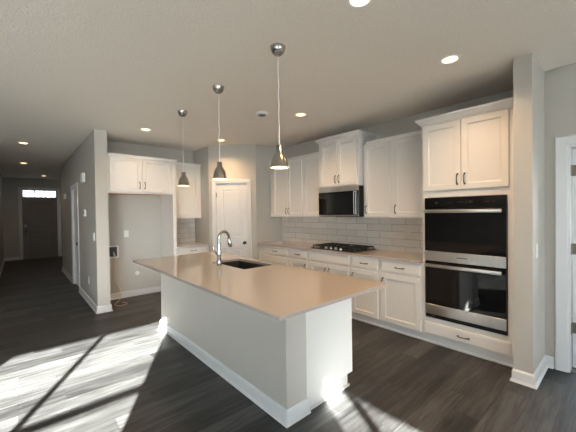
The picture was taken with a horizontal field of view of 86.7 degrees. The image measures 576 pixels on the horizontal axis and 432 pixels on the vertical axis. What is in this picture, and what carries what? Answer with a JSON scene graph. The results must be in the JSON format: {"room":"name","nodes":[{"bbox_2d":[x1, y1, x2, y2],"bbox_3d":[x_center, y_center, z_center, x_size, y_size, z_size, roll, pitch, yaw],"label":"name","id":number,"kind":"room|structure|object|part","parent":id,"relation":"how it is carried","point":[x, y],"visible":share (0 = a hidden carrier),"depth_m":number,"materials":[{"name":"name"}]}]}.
{"room":"kitchen","nodes":[
{"label":"kitchen","id":0,"kind":"room"},
{"bbox_2d":[0,174,3,267],"bbox_3d":[-7.353,0.104,7.647,0.120,2.764,6.200,-1,1,-42],"label":"wall","id":1,"kind":"structure","parent":0,"point":[1,209],"depth_m":9.18,"materials":[{"name":"beige paint"}]},
{"bbox_2d":[0,259,4,276],"bbox_3d":[-7.279,1.433,7.714,0.028,0.104,6.200,-1,1,-42],"label":"baseboard","id":2,"kind":"structure","parent":1,"relation":"attached to","point":[3,262],"depth_m":8.50,"materials":[{"name":"white wood"}]},
{"bbox_2d":[2,177,61,259],"bbox_3d":[-8.409,0.074,10.953,2.920,2.764,0.150,-1,1,-42],"label":"wall","id":3,"kind":"structure","parent":0,"point":[10,185],"depth_m":10.18,"materials":[{"name":"beige paint"}]},
{"bbox_2d":[4,257,18,260],"bbox_3d":[-9.191,1.427,10.144,0.385,0.104,0.028,-1,1,-42],"label":"baseboard","id":4,"kind":"structure","parent":3,"relation":"attached to","point":[9,258],"depth_m":10.14,"materials":[{"name":"white wood"}]},
{"bbox_2d":[18,187,61,259],"bbox_3d":[-8.636,0.235,10.640,1.138,2.458,0.018,-1,1,-42],"label":"trim","id":5,"kind":"structure","parent":3,"relation":"attached to","point":[19,188],"depth_m":10.46,"materials":[{"name":"white wood"}]},
{"bbox_2d":[21,189,58,255],"bbox_3d":[-8.691,0.271,10.703,0.992,2.385,0.150,-1,1,-42],"label":"door frame","id":6,"kind":"structure","parent":3,"relation":"in","point":[26,194],"depth_m":10.67,"materials":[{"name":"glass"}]},
{"bbox_2d":[22,199,57,257],"bbox_3d":[-8.665,0.421,10.678,0.950,2.045,0.124,-1,1,-42],"label":"door","id":7,"kind":"structure","parent":6,"relation":"attached to","point":[39,216],"depth_m":10.68,"materials":[{"name":"black wood"}]},
{"bbox_2d":[23,255,57,258],"bbox_3d":[-8.671,1.449,10.716,0.954,0.030,0.160,-1,1,-42],"label":"trim","id":8,"kind":"structure","parent":3,"relation":"attached to","point":[57,255],"depth_m":10.64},
{"bbox_2d":[60,129,110,305],"bbox_3d":[-4.413,0.080,6.431,0.168,2.764,4.820,-1,1,-42],"label":"wall","id":9,"kind":"structure","parent":0,"point":[90,158],"depth_m":4.88,"materials":[{"name":"beige paint"}]},
{"bbox_2d":[62,267,71,282],"bbox_3d":[-5.379,1.410,7.413,0.028,0.104,2.070,-1,1,-42],"label":"baseboard","id":10,"kind":"structure","parent":9,"relation":"attached to","point":[64,271],"depth_m":7.30,"materials":[{"name":"white wood"}]},
{"bbox_2d":[70,183,79,286],"bbox_3d":[-4.298,0.447,6.312,0.168,2.031,0.832,-1,1,-42],"label":"door frame","id":11,"kind":"structure","parent":9,"relation":"attached to","point":[73,221],"depth_m":6.56,"materials":[{"name":"white wood"}]},
{"bbox_2d":[74,189,78,285],"bbox_3d":[-4.347,0.453,6.269,0.104,1.996,0.788,-1,1,-42],"label":"door","id":12,"kind":"structure","parent":9,"relation":"in","point":[75,191],"depth_m":6.42,"materials":[{"name":"white wood"}]},
{"bbox_2d":[80,173,84,182],"bbox_3d":[-3.550,-0.659,5.270,0.050,0.160,0.200,-1,1,-42],"label":"door chime","id":13,"kind":"object","parent":9,"relation":"attached to","point":[82,175],"visible":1,"depth_m":5.20,"materials":[{"name":"white plastic"}]},
{"bbox_2d":[79,286,160,313],"bbox_3d":[-2.997,1.402,5.611,1.206,0.104,1.768,-1,1,-42],"label":"baseboard","id":14,"kind":"structure","parent":9,"relation":"attached to","point":[105,308],"depth_m":5.39,"materials":[{"name":"white wood"}]},
{"bbox_2d":[107,140,194,293],"bbox_3d":[-2.087,0.050,6.253,3.080,2.764,0.130,-1,1,-42],"label":"wall","id":15,"kind":"structure","parent":0,"point":[140,215],"depth_m":5.59,"materials":[{"name":"beige paint"}]},
{"bbox_2d":[109,245,118,257],"bbox_3d":[-3.044,0.626,5.318,0.165,0.215,0.021,-1,1,-42],"label":"box","id":16,"kind":"object","parent":15,"relation":"attached to","point":[113,250],"visible":0.9,"depth_m":5.33,"materials":[{"name":"white plastic"}]},
{"bbox_2d":[113,260,126,305],"bbox_3d":[-2.859,1.078,5.138,0.184,0.760,0.497,-1,1,-42],"label":"water line","id":17,"kind":"object","parent":16,"relation":"hanging from","point":[114,260],"visible":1,"depth_m":5.25,"materials":[{"name":"white plastic"}]},
{"bbox_2d":[124,230,128,236],"bbox_3d":[-2.895,0.319,5.458,0.075,0.120,0.009,-1,1,-42],"label":"wall outlet","id":18,"kind":"object","parent":15,"relation":"attached to","point":[126,233],"visible":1,"depth_m":5.46,"materials":[{"name":"white plastic"}]},
{"bbox_2d":[175,162,200,218],"bbox_3d":[-2.055,-0.485,5.963,0.618,1.066,0.362,-1,1,-42],"label":"upper cabinet","id":19,"kind":"object","parent":15,"relation":"attached to","point":[188,198],"visible":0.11,"depth_m":5.91,"materials":[{"name":"white wood"}]},
{"bbox_3d":[-1.967,-0.997,5.849,0.618,0.042,0.030,-1,1,-41],"label":"crown moulding","id":20,"kind":"part","parent":19,"relation":"part of","materials":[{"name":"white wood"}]},
{"bbox_2d":[193,146,209,251],"bbox_3d":[-1.675,0.046,6.107,0.118,2.764,0.653,-1,1,-42],"label":"wall","id":21,"kind":"structure","parent":0,"point":[200,156],"depth_m":5.98,"materials":[{"name":"beige paint"}]},
{"bbox_2d":[208,144,256,258],"bbox_3d":[-1.043,0.041,5.833,0.915,2.764,0.110,-1,1,6],"label":"wall","id":22,"kind":"structure","parent":0,"point":[238,161],"depth_m":5.75,"materials":[{"name":"beige paint"}]},
{"bbox_2d":[216,183,247,257],"bbox_3d":[-1.064,0.399,5.786,0.612,2.026,0.109,-1,1,6],"label":"door","id":23,"kind":"structure","parent":22,"relation":"in","point":[231,199],"depth_m":5.80,"materials":[{"name":"white wood"}]},
{"bbox_2d":[212,179,251,257],"bbox_3d":[-1.054,0.393,5.839,0.647,2.061,0.110,-1,1,6],"label":"door frame","id":24,"kind":"structure","parent":22,"relation":"attached to","point":[246,182],"depth_m":5.80,"materials":[{"name":"white wood"}]},
{"bbox_2d":[255,144,282,259],"bbox_3d":[-0.391,0.030,5.992,0.646,2.764,0.120,-1,1,-42],"label":"wall","id":25,"kind":"structure","parent":0,"point":[269,228],"depth_m":5.86,"materials":[{"name":"beige paint"}]},
{"bbox_2d":[0,0,575,179],"bbox_3d":[-2.890,-1.345,3.603,11.740,0.120,18.470,-1,1,-42],"label":"ceiling","id":26,"kind":"structure","parent":0,"point":[70,69],"depth_m":2.62,"materials":[{"name":"paint"}]},
{"bbox_2d":[139,128,151,130],"bbox_3d":[-2.156,-1.303,4.614,0.176,0.010,0.176,-1,1,-42],"label":"recessed light","id":27,"kind":"object","parent":26,"relation":"in","point":[142,129],"visible":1,"depth_m":4.59,"materials":[{"name":"white plastic"}]},
{"bbox_2d":[177,110,189,185],"bbox_3d":[-1.315,-0.844,3.823,0.144,0.932,0.144,-1,1,-42],"label":"pendant lamp","id":28,"kind":"object","parent":26,"relation":"hanging from","point":[183,180],"visible":1,"depth_m":3.79,"materials":[{"name":"silver metal"}]},
{"bbox_3d":[-1.316,-0.891,3.822,0.014,0.697,0.015,-1,1,-41],"label":"cord","id":29,"kind":"part","parent":28,"relation":"part of","materials":[{"name":"white plastic"}]},
{"bbox_3d":[-1.310,-0.464,3.828,0.144,0.172,0.144,-1,1,-41],"label":"lamp shade","id":30,"kind":"part","parent":28,"relation":"part of","materials":[{"name":"silver metal"}]},
{"bbox_2d":[212,85,226,179],"bbox_3d":[-0.700,-0.843,3.098,0.144,0.932,0.144,-1,1,-42],"label":"pendant lamp","id":31,"kind":"object","parent":26,"relation":"hanging from","point":[219,172],"visible":1,"depth_m":3.07,"materials":[{"name":"silver metal"}]},
{"bbox_3d":[-0.701,-0.890,3.098,0.014,0.697,0.015,-1,1,-41],"label":"cord","id":32,"kind":"part","parent":31,"relation":"part of","materials":[{"name":"white plastic"}]},
{"bbox_3d":[-0.695,-0.463,3.103,0.144,0.172,0.144,-1,1,-41],"label":"lamp shade","id":33,"kind":"part","parent":31,"relation":"part of","materials":[{"name":"silver metal"}]},
{"bbox_2d":[256,111,267,116],"bbox_3d":[-0.334,-1.307,3.922,0.156,0.036,0.155,-1,1,-42],"label":"smoke detector","id":34,"kind":"object","parent":26,"relation":"attached to","point":[259,113],"visible":1,"depth_m":3.88,"materials":[{"name":"white plastic"}]},
{"bbox_2d":[270,43,288,168],"bbox_3d":[-0.072,-0.841,2.366,0.144,0.932,0.144,-1,1,-42],"label":"pendant lamp","id":35,"kind":"object","parent":26,"relation":"hanging from","point":[279,160],"visible":1,"depth_m":2.33,"materials":[{"name":"silver metal"}]},
{"bbox_3d":[-0.073,-0.889,2.365,0.014,0.697,0.015,-1,1,-41],"label":"cord","id":36,"kind":"part","parent":35,"relation":"part of","materials":[{"name":"white plastic"}]},
{"bbox_3d":[-0.067,-0.462,2.371,0.144,0.172,0.144,-1,1,-41],"label":"lamp shade","id":37,"kind":"part","parent":35,"relation":"part of","materials":[{"name":"silver metal"}]},
{"bbox_2d":[294,112,306,116],"bbox_3d":[0.169,-1.327,4.007,0.176,0.010,0.176,-1,1,-42],"label":"recessed light","id":38,"kind":"object","parent":26,"relation":"in","point":[301,114],"visible":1,"depth_m":3.99,"materials":[{"name":"white plastic"}]},
{"bbox_2d":[345,0,373,8],"bbox_3d":[0.435,-1.302,1.839,0.176,0.010,0.176,-1,1,-42],"label":"recessed light","id":39,"kind":"object","parent":26,"relation":"in","point":[353,4],"visible":1,"depth_m":1.87,"materials":[{"name":"white plastic"}]},
{"bbox_2d":[439,54,461,64],"bbox_3d":[1.377,-1.325,2.593,0.176,0.010,0.176,-1,1,-42],"label":"recessed light","id":40,"kind":"object","parent":26,"relation":"in","point":[450,59],"visible":1,"depth_m":2.58,"materials":[{"name":"white plastic"}]},
{"bbox_2d":[0,256,575,431],"bbox_3d":[-2.850,1.538,3.642,11.740,0.120,18.470,-1,1,-42],"label":"floor","id":41,"kind":"structure","parent":0,"point":[66,366],"depth_m":2.67,"materials":[{"name":"grey wood"}]},
{"bbox_2d":[107,152,177,256],"bbox_3d":[-2.563,0.231,5.305,1.100,2.442,0.676,-1,1,-42],"label":"tall cabinet","id":42,"kind":"object","parent":41,"relation":"on","point":[127,174],"visible":0.91,"depth_m":5.16,"materials":[{"name":"white wood"}]},
{"bbox_3d":[-2.594,-0.658,4.881,0.460,0.548,0.020,-1,1,-41],"label":"door","id":43,"kind":"part","parent":42,"relation":"part of","materials":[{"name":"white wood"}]},
{"bbox_3d":[-2.422,-0.376,5.060,1.010,0.022,0.020,-1,1,-41],"label":"rail","id":44,"kind":"part","parent":42,"relation":"part of","materials":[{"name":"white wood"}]},
{"bbox_3d":[-2.473,-0.969,5.168,1.100,0.042,0.309,-1,1,-41],"label":"crown moulding","id":45,"kind":"part","parent":42,"relation":"part of","materials":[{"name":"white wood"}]},
{"bbox_3d":[-2.227,-0.668,5.206,0.480,0.548,0.020,-1,1,-41],"label":"door","id":46,"kind":"part","parent":42,"relation":"part of","materials":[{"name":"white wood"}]},
{"bbox_3d":[-2.212,0.237,5.650,0.058,2.410,0.624,-1,1,-41],"label":"panel","id":47,"kind":"part","parent":42,"relation":"part of","materials":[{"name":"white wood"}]},
{"bbox_2d":[177,244,208,254],"bbox_3d":[-1.935,0.991,5.871,0.618,0.889,0.662,-1,1,-42],"label":"base cabinet","id":48,"kind":"object","parent":41,"relation":"on","point":[183,250],"visible":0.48,"depth_m":5.63,"materials":[{"name":"white wood"}]},
{"bbox_2d":[177,241,209,246],"bbox_3d":[-1.943,0.533,5.867,0.618,0.025,0.637,-1,1,-42],"label":"countertop","id":49,"kind":"structure","parent":48,"relation":"on","point":[188,243],"depth_m":5.76,"materials":[{"name":"beige stone"}]},
{"bbox_2d":[159,274,351,427],"bbox_3d":[-0.549,1.005,3.314,0.824,0.890,2.546,-1,1,-42],"label":"kitchen island","id":50,"kind":"object","parent":41,"relation":"on","point":[289,367],"visible":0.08,"depth_m":2.46,"materials":[{"name":"beige paint"}]},
{"bbox_3d":[-0.763,1.404,3.126,0.239,0.104,2.546,-1,1,-41],"label":"baseboard","id":51,"kind":"part","parent":50,"relation":"part of","materials":[{"name":"white wood"}]},
{"bbox_2d":[133,252,387,320],"bbox_3d":[-0.572,0.551,3.099,1.116,0.024,2.842,-1,1,-42],"label":"island countertop","id":52,"kind":"structure","parent":50,"relation":"on","point":[277,291],"depth_m":2.46,"materials":[{"name":"beige stone"}]},
{"bbox_2d":[213,230,231,265],"bbox_3d":[-0.714,0.346,3.365,0.214,0.380,0.075,-1,1,-42],"label":"faucet","id":53,"kind":"object","parent":52,"relation":"on","point":[218,253],"visible":1,"depth_m":3.31,"materials":[{"name":"silver metal"}]},
{"bbox_3d":[-0.705,0.227,3.363,0.156,0.141,0.029,-1,1,-41],"label":"spout","id":54,"kind":"part","parent":53,"relation":"part of","materials":[{"name":"silver metal"}]},
{"bbox_2d":[221,260,264,268],"bbox_3d":[-0.525,0.666,3.442,0.406,0.216,0.716,-1,1,-42],"label":"sink","id":55,"kind":"object","parent":52,"relation":"in","point":[238,264],"visible":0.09,"depth_m":3.71,"materials":[{"name":"black metal"}]},
{"bbox_3d":[0.343,1.005,2.448,0.561,0.890,0.030,-1,1,-41],"label":"panel","id":56,"kind":"part","parent":50,"relation":"part of","materials":[{"name":"white wood"}]},
{"bbox_2d":[259,244,288,264],"bbox_3d":[-0.062,0.968,5.641,0.650,0.889,0.838,-1,1,-42],"label":"base cabinet","id":57,"kind":"object","parent":41,"relation":"on","point":[276,254],"visible":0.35,"depth_m":5.40,"materials":[{"name":"white wood"}]},
{"bbox_3d":[-0.226,0.618,5.389,0.020,0.130,0.630,-1,1,-41],"label":"drawer","id":58,"kind":"part","parent":57,"relation":"part of","materials":[{"name":"white wood"}]},
{"bbox_3d":[-0.223,0.846,5.393,0.020,0.275,0.630,-1,1,-41],"label":"drawer","id":59,"kind":"part","parent":57,"relation":"part of","materials":[{"name":"white wood"}]},
{"bbox_2d":[288,248,308,268],"bbox_3d":[0.373,0.969,5.149,0.650,0.889,0.474,-1,1,-42],"label":"base cabinet","id":60,"kind":"object","parent":41,"relation":"on","point":[297,257],"visible":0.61,"depth_m":4.93,"materials":[{"name":"white wood"}]},
{"bbox_3d":[0.157,0.619,4.957,0.020,0.130,0.425,-1,1,-41],"label":"drawer","id":61,"kind":"part","parent":60,"relation":"part of","materials":[{"name":"white wood"}]},
{"bbox_3d":[0.162,1.008,4.962,0.020,0.596,0.425,-1,1,-41],"label":"door","id":62,"kind":"part","parent":60,"relation":"part of","materials":[{"name":"white wood"}]},
{"bbox_2d":[308,250,352,318],"bbox_3d":[0.799,0.969,4.668,0.650,0.889,0.809,-1,1,-42],"label":"base cabinet","id":63,"kind":"object","parent":41,"relation":"on","point":[335,263],"visible":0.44,"depth_m":4.43,"materials":[{"name":"white wood"}]},
{"bbox_3d":[0.460,1.009,4.625,0.020,0.596,0.375,-1,1,-41],"label":"door","id":64,"kind":"part","parent":63,"relation":"part of","materials":[{"name":"white wood"}]},
{"bbox_3d":[0.716,1.009,4.337,0.020,0.596,0.375,-1,1,-41],"label":"door","id":65,"kind":"part","parent":63,"relation":"part of","materials":[{"name":"white wood"}]},
{"bbox_2d":[351,255,381,326],"bbox_3d":[1.217,0.970,4.196,0.650,0.889,0.449,-1,1,-42],"label":"base cabinet","id":66,"kind":"object","parent":41,"relation":"on","point":[365,307],"visible":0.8,"depth_m":3.98,"materials":[{"name":"white wood"}]},
{"bbox_3d":[1.000,0.620,4.004,0.020,0.130,0.400,-1,1,-41],"label":"drawer","id":67,"kind":"part","parent":66,"relation":"part of","materials":[{"name":"white wood"}]},
{"bbox_3d":[1.006,1.010,4.009,0.020,0.596,0.400,-1,1,-41],"label":"door","id":68,"kind":"part","parent":66,"relation":"part of","materials":[{"name":"white wood"}]},
{"bbox_2d":[380,259,424,340],"bbox_3d":[1.547,0.970,3.823,0.650,0.889,0.547,-1,1,-42],"label":"base cabinet","id":69,"kind":"object","parent":41,"relation":"on","point":[401,301],"visible":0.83,"depth_m":3.61,"materials":[{"name":"white wood"}]},
{"bbox_2d":[257,240,422,262],"bbox_3d":[0.690,0.511,4.783,0.628,0.025,3.123,-1,1,-42],"label":"countertop","id":70,"kind":"structure","parent":69,"relation":"on","point":[378,253],"depth_m":4.17,"materials":[{"name":"beige stone"}]},
{"bbox_2d":[311,242,375,252],"bbox_3d":[0.828,0.470,4.639,0.510,0.056,0.850,-1,1,-42],"label":"gas cooktop","id":71,"kind":"object","parent":70,"relation":"in","point":[353,248],"visible":1,"depth_m":4.51,"materials":[{"name":"black metal"}]},
{"bbox_3d":[1.331,0.620,3.630,0.020,0.130,0.498,-1,1,-41],"label":"drawer","id":72,"kind":"part","parent":69,"relation":"part of","materials":[{"name":"white wood"}]},
{"bbox_3d":[1.336,1.010,3.636,0.020,0.596,0.498,-1,1,-41],"label":"door","id":73,"kind":"part","parent":69,"relation":"part of","materials":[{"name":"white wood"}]},
{"bbox_2d":[415,97,513,367],"bbox_3d":[1.986,0.170,3.302,0.654,2.491,0.922,-1,1,-42],"label":"tall cabinet","id":74,"kind":"object","parent":41,"relation":"on","point":[467,151],"visible":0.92,"depth_m":3.04,"materials":[{"name":"white wood"}]},
{"bbox_3d":[1.635,-0.629,3.250,0.020,0.710,0.380,-1,1,-41],"label":"door","id":75,"kind":"part","parent":74,"relation":"part of","materials":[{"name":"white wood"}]},
{"bbox_3d":[1.840,-1.033,3.172,0.311,0.078,0.922,-1,1,-41],"label":"crown moulding","id":76,"kind":"part","parent":74,"relation":"part of","materials":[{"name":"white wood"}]},
{"bbox_2d":[424,195,507,335],"bbox_3d":[1.955,0.456,3.266,0.602,1.315,0.758,-1,1,-42],"label":"double wall oven","id":77,"kind":"object","parent":74,"relation":"in","point":[466,263],"visible":1,"depth_m":3.05,"materials":[{"name":"black glass"}]},
{"bbox_3d":[1.746,0.534,3.091,0.053,0.036,0.718,-1,1,-41],"label":"handle","id":78,"kind":"part","parent":77,"relation":"part of","materials":[{"name":"silver metal"}]},
{"bbox_3d":[1.737,-0.050,3.083,0.053,0.036,0.718,-1,1,-41],"label":"handle","id":79,"kind":"part","parent":77,"relation":"part of","materials":[{"name":"silver metal"}]},
{"bbox_3d":[1.783,0.787,3.114,0.026,0.577,0.754,-1,1,-41],"label":"door","id":80,"kind":"part","parent":77,"relation":"part of","materials":[{"name":"black glass"}]},
{"bbox_3d":[1.775,0.203,3.106,0.026,0.575,0.754,-1,1,-41],"label":"door","id":81,"kind":"part","parent":77,"relation":"part of","materials":[{"name":"black glass"}]},
{"bbox_3d":[1.773,-0.143,3.104,0.022,0.108,0.758,-1,1,-41],"label":"control panel","id":82,"kind":"part","parent":77,"relation":"part of","materials":[{"name":"black glass"}]},
{"bbox_3d":[1.797,1.240,3.121,0.020,0.132,0.800,-1,1,-41],"label":"drawer","id":83,"kind":"part","parent":74,"relation":"part of","materials":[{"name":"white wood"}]},
{"bbox_3d":[1.899,-0.629,2.952,0.020,0.710,0.400,-1,1,-41],"label":"door","id":84,"kind":"part","parent":74,"relation":"part of","materials":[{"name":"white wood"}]},
{"bbox_2d":[282,90,512,252],"bbox_3d":[1.220,0.025,4.741,0.130,2.764,4.129,-1,1,-42],"label":"wall","id":85,"kind":"structure","parent":0,"point":[380,233],"depth_m":4.56,"materials":[{"name":"tile"}]},
{"bbox_2d":[269,155,303,216],"bbox_3d":[0.056,-0.511,5.684,0.362,1.066,0.929,-1,1,-42],"label":"upper cabinet","id":86,"kind":"object","parent":85,"relation":"attached to","point":[286,185],"visible":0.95,"depth_m":5.51,"materials":[{"name":"white wood"}]},
{"bbox_3d":[-0.145,-0.489,5.703,0.020,0.991,0.415,-1,1,-41],"label":"door","id":87,"kind":"part","parent":86,"relation":"part of","materials":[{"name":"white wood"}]},
{"bbox_3d":[-0.058,-1.020,5.582,0.030,0.042,0.929,-1,1,-41],"label":"crown moulding","id":88,"kind":"part","parent":86,"relation":"part of","materials":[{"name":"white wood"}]},
{"bbox_3d":[0.120,-0.489,5.404,0.020,0.991,0.365,-1,1,-41],"label":"door","id":89,"kind":"part","parent":86,"relation":"part of","materials":[{"name":"white wood"}]},
{"bbox_2d":[302,152,325,217],"bbox_3d":[0.526,-0.511,5.170,0.339,1.066,0.462,-1,1,-42],"label":"upper cabinet","id":90,"kind":"object","parent":85,"relation":"attached to","point":[310,161],"visible":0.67,"depth_m":5.10,"materials":[{"name":"white wood"}]},
{"bbox_3d":[0.385,-1.020,5.082,0.030,0.042,0.407,-1,1,-41],"label":"crown moulding","id":91,"kind":"part","parent":90,"relation":"part of","materials":[{"name":"white wood"}]},
{"bbox_3d":[0.415,-0.488,5.071,0.020,0.991,0.405,-1,1,-41],"label":"door","id":92,"kind":"part","parent":90,"relation":"part of","materials":[{"name":"white wood"}]},
{"bbox_2d":[315,129,377,188],"bbox_3d":[0.877,-0.818,4.668,0.466,0.760,0.844,-1,1,-42],"label":"upper cabinet","id":93,"kind":"object","parent":85,"relation":"attached to","point":[341,155],"visible":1,"depth_m":4.47,"materials":[{"name":"white wood"}]},
{"bbox_3d":[0.618,-0.787,4.674,0.020,0.669,0.346,-1,1,-41],"label":"door","id":94,"kind":"part","parent":93,"relation":"part of","materials":[{"name":"white wood"}]},
{"bbox_2d":[319,185,363,216],"bbox_3d":[0.880,-0.213,4.673,0.458,0.441,0.746,-1,1,-42],"label":"microwave","id":95,"kind":"object","parent":93,"relation":"attached to","point":[346,201],"visible":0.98,"depth_m":4.47,"materials":[{"name":"black glass"}]},
{"bbox_3d":[0.739,-0.188,4.548,0.018,0.344,0.746,-1,1,-41],"label":"door","id":96,"kind":"part","parent":95,"relation":"part of","materials":[{"name":"black glass"}]},
{"bbox_3d":[0.742,-0.006,4.551,0.018,0.019,0.746,-1,1,-41],"label":"trim","id":97,"kind":"part","parent":95,"relation":"part of","materials":[{"name":"silver metal"}]},
{"bbox_3d":[0.943,-0.188,4.283,0.034,0.331,0.046,-1,1,-41],"label":"handle","id":98,"kind":"part","parent":95,"relation":"part of","materials":[{"name":"silver metal"}]},
{"bbox_3d":[0.874,-1.169,4.665,0.460,0.058,0.844,-1,1,-41],"label":"crown moulding","id":99,"kind":"part","parent":93,"relation":"part of","materials":[{"name":"white wood"}]},
{"bbox_3d":[0.852,-0.786,4.410,0.020,0.669,0.344,-1,1,-41],"label":"door","id":100,"kind":"part","parent":93,"relation":"part of","materials":[{"name":"white wood"}]},
{"bbox_2d":[363,137,391,217],"bbox_3d":[1.318,-0.509,4.259,0.362,1.066,0.442,-1,1,-42],"label":"upper cabinet","id":101,"kind":"object","parent":85,"relation":"attached to","point":[377,154],"visible":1,"depth_m":4.16,"materials":[{"name":"white wood"}]},
{"bbox_3d":[1.222,-1.018,4.136,0.030,0.042,0.387,-1,1,-41],"label":"crown moulding","id":102,"kind":"part","parent":101,"relation":"part of","materials":[{"name":"white wood"}]},
{"bbox_2d":[390,130,422,217],"bbox_3d":[1.640,-0.509,3.894,0.362,1.066,0.532,-1,1,-42],"label":"upper cabinet","id":103,"kind":"object","parent":85,"relation":"attached to","point":[407,201],"visible":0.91,"depth_m":3.84,"materials":[{"name":"white wood"}]},
{"bbox_3d":[1.526,-1.018,3.792,0.030,0.042,0.532,-1,1,-41],"label":"crown moulding","id":104,"kind":"part","parent":103,"relation":"part of","materials":[{"name":"white wood"}]},
{"bbox_2d":[513,53,544,373],"bbox_3d":[2.331,0.034,2.880,0.934,2.764,0.130,-1,1,-42],"label":"wall","id":105,"kind":"structure","parent":0,"point":[528,75],"depth_m":2.59,"materials":[{"name":"beige paint"}]},
{"bbox_2d":[509,355,553,389],"bbox_3d":[2.190,1.368,2.741,0.556,0.104,0.200,-1,1,-37],"label":"baseboard","id":106,"kind":"structure","parent":105,"relation":"attached to","point":[533,381],"depth_m":2.61,"materials":[{"name":"white wood"}]},
{"bbox_2d":[535,243,537,257],"bbox_3d":[2.128,0.298,2.607,0.075,0.120,0.010,-1,1,-42],"label":"light switch","id":107,"kind":"object","parent":105,"relation":"attached to","point":[536,245],"visible":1,"depth_m":2.59,"materials":[{"name":"white plastic"}]},
{"bbox_2d":[554,134,575,372],"bbox_3d":[2.831,0.387,2.486,0.120,2.056,0.812,-1,1,-42],"label":"door frame","id":108,"kind":"structure","parent":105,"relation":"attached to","point":[570,147],"depth_m":2.75,"materials":[{"name":"white wood"}]},
{"bbox_2d":[571,148,575,367],"bbox_3d":[2.913,0.385,3.012,0.829,2.018,0.100,-1,1,-42],"label":"door","id":109,"kind":"structure","parent":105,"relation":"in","point":[573,166],"depth_m":2.81,"materials":[{"name":"white wood"}]},
{"bbox_2d":[544,63,575,367],"bbox_3d":[4.166,0.035,0.968,0.120,2.764,5.167,-1,1,-42],"label":"wall","id":110,"kind":"structure","parent":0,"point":[559,83],"depth_m":2.82,"materials":[{"name":"beige paint"}]}
]}

